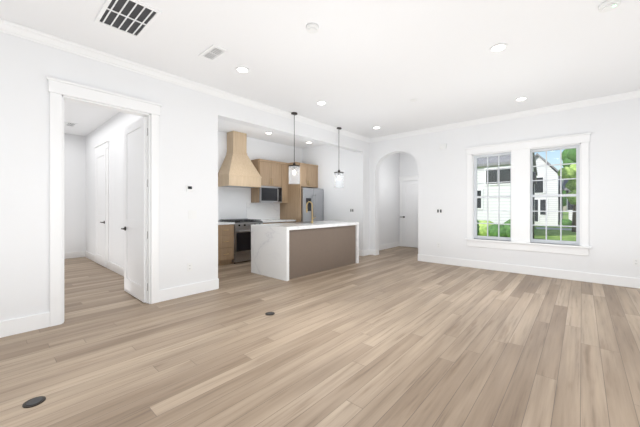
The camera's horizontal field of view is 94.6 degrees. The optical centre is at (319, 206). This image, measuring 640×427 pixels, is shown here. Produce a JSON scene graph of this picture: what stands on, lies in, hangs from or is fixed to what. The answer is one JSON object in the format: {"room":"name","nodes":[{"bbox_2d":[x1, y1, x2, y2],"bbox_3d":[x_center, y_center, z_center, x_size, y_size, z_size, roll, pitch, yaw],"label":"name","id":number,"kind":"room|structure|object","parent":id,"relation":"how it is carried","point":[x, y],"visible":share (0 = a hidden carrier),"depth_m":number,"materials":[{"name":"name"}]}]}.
{"room":"empty living room","nodes":[
{"label":"empty living room","id":0,"kind":"room"},
{"bbox_2d":[0,32,3,320],"bbox_3d":[-5.183,-0.265,4.622,5.190,3.050,0.130,0,0,42],"label":"wall","id":1,"kind":"structure","parent":0,"point":[1,33],"depth_m":2.86,"materials":[{"name":"white paint"}]},
{"bbox_2d":[4,124,83,263],"bbox_3d":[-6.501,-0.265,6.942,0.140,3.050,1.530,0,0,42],"label":"wall","id":2,"kind":"structure","parent":0,"point":[26,150],"depth_m":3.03,"materials":[{"name":"white paint"}]},
{"bbox_2d":[84,80,179,289],"bbox_3d":[-4.045,-0.265,5.905,5.190,3.050,0.180,0,0,42],"label":"wall","id":3,"kind":"structure","parent":0,"point":[167,94],"depth_m":4.11,"materials":[{"name":"white paint"}]},
{"bbox_2d":[95,149,105,266],"bbox_3d":[-4.750,0.023,6.360,0.850,2.450,0.091,0,0,42],"label":"hall door","id":4,"kind":"structure","parent":3,"relation":"in","point":[100,207],"depth_m":6.39,"materials":[{"name":"paint"}]},
{"bbox_2d":[121,116,147,302],"bbox_3d":[-2.589,0.033,4.131,0.862,2.430,0.147,0,0,42],"label":"door","id":5,"kind":"structure","parent":3,"relation":"in","point":[134,228],"depth_m":4.10,"materials":[{"name":"paint"}]},
{"bbox_2d":[0,18,639,337],"bbox_3d":[-0.584,-0.265,4.463,12.000,3.050,11.700,0,0,42],"label":"trim","id":6,"kind":"structure","parent":3,"relation":"attached to","point":[58,89],"depth_m":4.51,"materials":[{"name":"paint"}]},
{"bbox_2d":[180,92,211,283],"bbox_3d":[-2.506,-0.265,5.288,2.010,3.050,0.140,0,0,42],"label":"wall","id":7,"kind":"structure","parent":0,"point":[192,145],"depth_m":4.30,"materials":[{"name":"white paint"}]},
{"bbox_2d":[187,263,191,271],"bbox_3d":[-1.863,0.860,4.221,0.008,0.120,0.075,0,0,42],"label":"outlet","id":8,"kind":"object","parent":7,"relation":"attached to","point":[189,266],"visible":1,"depth_m":4.21,"materials":[{"name":"white plastic"}]},
{"bbox_2d":[186,185,192,191],"bbox_3d":[-1.861,-0.265,4.213,0.022,0.090,0.090,0,0,42],"label":"thermostat","id":9,"kind":"object","parent":7,"relation":"attached to","point":[189,188],"visible":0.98,"depth_m":4.20,"materials":[{"name":"white plastic"}]},
{"bbox_2d":[212,128,303,263],"bbox_3d":[-1.884,-0.265,7.623,0.140,3.050,4.460,0,0,42],"label":"wall","id":10,"kind":"structure","parent":0,"point":[233,201],"depth_m":7.23,"materials":[{"name":"white paint"}]},
{"bbox_2d":[218,131,261,187],"bbox_3d":[-1.923,-1.132,7.070,0.532,1.312,0.904,0,0,42],"label":"range hood","id":11,"kind":"object","parent":10,"relation":"attached to","point":[237,169],"visible":0.9,"depth_m":6.95,"materials":[{"name":"brown wood"}]},
{"bbox_2d":[251,159,287,202],"bbox_3d":[-1.312,-0.660,7.853,0.406,1.100,0.973,0,0,42],"label":"upper cabinet","id":12,"kind":"object","parent":10,"relation":"attached to","point":[273,188],"visible":0.94,"depth_m":7.67,"materials":[{"name":"brown wood"}]},
{"bbox_2d":[0,246,639,426],"bbox_3d":[-0.513,1.320,4.468,12.300,0.120,12.200,0,0,42],"label":"floor","id":13,"kind":"structure","parent":0,"point":[400,336],"depth_m":2.54,"materials":[{"name":"brown wood"}]},
{"bbox_2d":[22,396,45,407],"bbox_3d":[-1.841,1.256,1.902,0.110,0.008,0.110,0,0,42],"label":"electrical outlet cover","id":14,"kind":"object","parent":13,"relation":"on","point":[33,402],"visible":1,"depth_m":1.90,"materials":[{"name":"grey metal"}]},
{"bbox_2d":[218,226,233,265],"bbox_3d":[-2.280,0.820,6.580,0.648,0.880,0.418,0,0,42],"label":"base cabinet","id":15,"kind":"object","parent":13,"relation":"on","point":[225,242],"depth_m":6.38,"materials":[{"name":"brown wood"}]},
{"bbox_2d":[218,222,233,225],"bbox_3d":[-2.548,0.360,6.260,0.672,0.040,1.254,0,0,42],"label":"countertop","id":16,"kind":"structure","parent":15,"relation":"on","point":[219,223],"depth_m":6.40,"materials":[{"name":"white stone"}]},
{"bbox_2d":[220,218,262,263],"bbox_3d":[-1.842,0.775,6.984,0.711,0.970,0.760,0,0,42],"label":"range","id":17,"kind":"object","parent":13,"relation":"on","point":[242,239],"visible":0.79,"depth_m":6.67,"materials":[{"name":"silver metal"}]},
{"bbox_2d":[247,203,295,223],"bbox_3d":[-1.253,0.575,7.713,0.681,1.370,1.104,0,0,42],"label":"backsplash","id":18,"kind":"structure","parent":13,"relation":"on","point":[266,213],"depth_m":7.86,"materials":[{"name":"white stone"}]},
{"bbox_2d":[280,162,317,221],"bbox_3d":[-0.528,0.025,8.418,0.828,2.470,0.904,0,0,42],"label":"surround panel","id":19,"kind":"object","parent":13,"relation":"on","point":[291,208],"visible":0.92,"depth_m":8.11,"materials":[{"name":"brown wood"}]},
{"bbox_2d":[251,201,358,280],"bbox_3d":[-0.228,0.568,6.160,1.020,1.383,2.170,0,0,42],"label":"kitchen island","id":20,"kind":"object","parent":13,"relation":"on","point":[286,251],"visible":1,"depth_m":5.52,"materials":[{"name":"white stone"}]},
{"bbox_2d":[301,188,322,221],"bbox_3d":[-0.472,0.372,8.376,0.911,1.775,0.830,0,0,42],"label":"fridge","id":21,"kind":"object","parent":13,"relation":"on","point":[314,196],"visible":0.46,"depth_m":8.05,"materials":[{"name":"silver metal"}]},
{"bbox_2d":[0,0,639,147],"bbox_3d":[-0.513,-1.865,4.468,12.300,0.150,12.200,0,0,42],"label":"ceiling","id":22,"kind":"structure","parent":0,"point":[362,67],"depth_m":3.42,"materials":[{"name":"white paint"}]},
{"bbox_2d":[64,122,76,126],"bbox_3d":[-5.398,-1.784,6.384,0.350,0.012,0.180,0,0,42],"label":"ceiling vent","id":23,"kind":"object","parent":22,"relation":"in","point":[70,124],"visible":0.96,"depth_m":6.36,"materials":[{"name":"metal"}]},
{"bbox_2d":[94,0,161,37],"bbox_3d":[-1.808,-1.784,2.768,0.620,0.012,0.380,0,0,42],"label":"ceiling vent","id":24,"kind":"object","parent":22,"relation":"in","point":[135,18],"visible":1,"depth_m":2.76,"materials":[{"name":"metal"}]},
{"bbox_2d":[198,44,227,61],"bbox_3d":[-1.242,-1.784,3.429,0.350,0.012,0.180,0,0,42],"label":"ceiling vent","id":25,"kind":"object","parent":22,"relation":"in","point":[213,52],"visible":0.98,"depth_m":3.42,"materials":[{"name":"metal"}]},
{"bbox_2d":[236,66,248,72],"bbox_3d":[-1.007,-1.783,3.836,0.170,0.014,0.170,0,0,42],"label":"recessed light","id":26,"kind":"object","parent":22,"relation":"in","point":[241,69],"visible":1,"depth_m":3.81,"materials":[{"name":"paint"}]},
{"bbox_2d":[288,112,299,183],"bbox_3d":[-0.490,-1.115,5.624,0.224,1.350,0.224,0,0,42],"label":"pendant light","id":27,"kind":"object","parent":22,"relation":"hanging from","point":[293,171],"visible":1,"depth_m":5.59,"materials":[{"name":"clear glass"}]},
{"bbox_2d":[306,23,318,33],"bbox_3d":[-0.075,-1.767,2.928,0.126,0.044,0.126,0,0,42],"label":"smoke detector","id":28,"kind":"object","parent":22,"relation":"attached to","point":[312,28],"visible":1,"depth_m":2.90,"materials":[{"name":"white plastic"}]},
{"bbox_2d":[317,101,325,104],"bbox_3d":[0.025,-1.783,5.059,0.170,0.014,0.170,0,0,42],"label":"recessed light","id":29,"kind":"object","parent":22,"relation":"in","point":[321,102],"visible":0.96,"depth_m":5.04,"materials":[{"name":"paint"}]},
{"bbox_2d":[334,127,343,187],"bbox_3d":[0.428,-1.115,6.680,0.224,1.350,0.224,0,0,42],"label":"pendant light","id":30,"kind":"object","parent":22,"relation":"hanging from","point":[339,177],"visible":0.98,"depth_m":6.64,"materials":[{"name":"clear glass"}]},
{"bbox_2d":[490,43,506,51],"bbox_3d":[2.000,-1.783,3.306,0.170,0.014,0.170,0,0,42],"label":"recessed light","id":31,"kind":"object","parent":22,"relation":"in","point":[498,47],"visible":0.94,"depth_m":3.29,"materials":[{"name":"paint"}]},
{"bbox_2d":[515,97,527,100],"bbox_3d":[3.323,-1.783,4.873,0.170,0.014,0.170,0,0,42],"label":"recessed light","id":32,"kind":"object","parent":22,"relation":"in","point":[520,98],"visible":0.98,"depth_m":4.86,"materials":[{"name":"paint"}]},
{"bbox_2d":[598,0,620,12],"bbox_3d":[2.545,-1.766,2.595,0.147,0.048,0.147,0,0,42],"label":"smoke detector","id":33,"kind":"object","parent":22,"relation":"attached to","point":[606,6],"visible":1,"depth_m":2.57,"materials":[{"name":"white plastic"}]},
{"bbox_2d":[304,138,367,249],"bbox_3d":[0.337,-0.265,8.581,2.190,3.050,0.480,0,0,42],"label":"wall","id":34,"kind":"structure","parent":0,"point":[350,157],"depth_m":7.93,"materials":[{"name":"white paint"}]},
{"bbox_2d":[368,98,639,277],"bbox_3d":[3.896,-0.265,5.608,6.780,3.050,0.200,0,0,42],"label":"wall","id":35,"kind":"structure","parent":0,"point":[614,127],"depth_m":5.65,"materials":[{"name":"white paint"}]},
{"bbox_2d":[402,181,417,247],"bbox_3d":[2.904,0.218,9.126,0.895,2.060,0.091,0,0,42],"label":"door","id":36,"kind":"structure","parent":35,"relation":"in","point":[409,213],"depth_m":9.22,"materials":[{"name":"paint"}]},
{"bbox_2d":[437,208,441,213],"bbox_3d":[2.666,0.090,6.587,0.120,0.120,0.009,0,0,42],"label":"light switch","id":37,"kind":"object","parent":35,"relation":"attached to","point":[439,210],"visible":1,"depth_m":6.58,"materials":[{"name":"white plastic"}]},
{"bbox_2d":[439,144,445,148],"bbox_3d":[2.717,-1.340,6.524,0.140,0.100,0.035,0,0,42],"label":"door chime","id":38,"kind":"object","parent":35,"relation":"attached to","point":[442,146],"visible":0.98,"depth_m":6.51,"materials":[{"name":"white plastic"}]},
{"bbox_2d":[474,152,510,240],"bbox_3d":[3.507,-0.205,5.976,0.690,1.730,0.055,0,0,42],"label":"window","id":39,"kind":"structure","parent":35,"relation":"in","point":[484,197],"depth_m":5.99,"materials":[{"name":"paint"}]},
{"bbox_2d":[530,145,579,244],"bbox_3d":[4.225,-0.205,5.339,0.710,1.730,0.055,0,0,42],"label":"window","id":40,"kind":"structure","parent":35,"relation":"in","point":[577,206],"depth_m":5.26,"materials":[{"name":"paint"}]},
{"bbox_2d":[633,258,639,265],"bbox_3d":[4.917,0.860,4.589,0.075,0.120,0.008,0,0,42],"label":"outlet","id":41,"kind":"object","parent":35,"relation":"attached to","point":[636,261],"visible":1,"depth_m":4.58,"materials":[{"name":"white plastic"}]},
{"label":"outside","id":42,"kind":"structure","parent":0,"visible":0},
{"bbox_2d":[534,212,575,240],"bbox_3d":[51.588,1.705,56.900,130.000,0.210,139.800,0,0,42],"label":"ground","id":43,"kind":"structure","parent":42,"point":[556,235],"depth_m":17.91,"materials":[{"name":"green plant"}]},
{"bbox_2d":[477,219,535,236],"bbox_3d":[8.812,1.158,15.627,4.305,1.267,1.553,0,0,42],"label":"bush","id":44,"kind":"object","parent":43,"relation":"on","point":[492,227],"depth_m":14.86,"materials":[{"name":"green plant"}]},
{"bbox_2d":[477,153,536,224],"bbox_3d":[10.285,-1.845,21.224,7.900,6.910,8.300,0,0,42],"label":"house","id":45,"kind":"structure","parent":43,"relation":"on","point":[481,164],"depth_m":16.46,"materials":[{"name":"paint"}]},
{"bbox_2d":[533,172,536,238],"bbox_3d":[9.529,0.010,13.203,0.300,3.200,0.300,0,0,42],"label":"lamp post","id":46,"kind":"object","parent":43,"relation":"on","point":[534,177],"depth_m":13.16,"materials":[{"name":"black metal"}]},
{"bbox_2d":[535,153,562,224],"bbox_3d":[21.534,-1.530,28.622,3.200,6.280,8.400,0,0,42],"label":"house","id":47,"kind":"structure","parent":43,"relation":"on","point":[538,201],"depth_m":25.26,"materials":[{"name":"paint"}]},
{"bbox_2d":[563,190,566,205],"bbox_3d":[46.715,-2.508,61.700,9.689,8.286,7.452,0,0,42],"label":"tree","id":48,"kind":"object","parent":43,"relation":"on","point":[564,200],"depth_m":58.05,"materials":[{"name":"green plant"}]},
{"bbox_2d":[559,219,571,225],"bbox_3d":[21.114,1.327,23.917,2.732,0.778,0.898,0,0,42],"label":"bush","id":49,"kind":"object","parent":43,"relation":"on","point":[568,222],"depth_m":24.21,"materials":[{"name":"green plant"}]},
{"bbox_2d":[557,164,575,231],"bbox_3d":[16.602,-0.732,19.018,1.990,4.794,1.706,0,0,42],"label":"tree","id":50,"kind":"object","parent":43,"relation":"on","point":[566,173],"depth_m":18.95,"materials":[{"name":"green plant"}]},
{"bbox_2d":[562,180,572,220],"bbox_3d":[25.885,-0.945,25.427,7.450,5.110,7.800,0,0,42],"label":"house","id":51,"kind":"structure","parent":43,"relation":"on","point":[569,207],"depth_m":24.98,"materials":[{"name":"paint"}]},
{"bbox_2d":[562,148,575,166],"bbox_3d":[35.328,-4.670,39.388,5.074,12.621,5.219,0,0,42],"label":"tree","id":52,"kind":"object","parent":43,"relation":"on","point":[566,159],"depth_m":39.57,"materials":[{"name":"green plant"}]}
]}

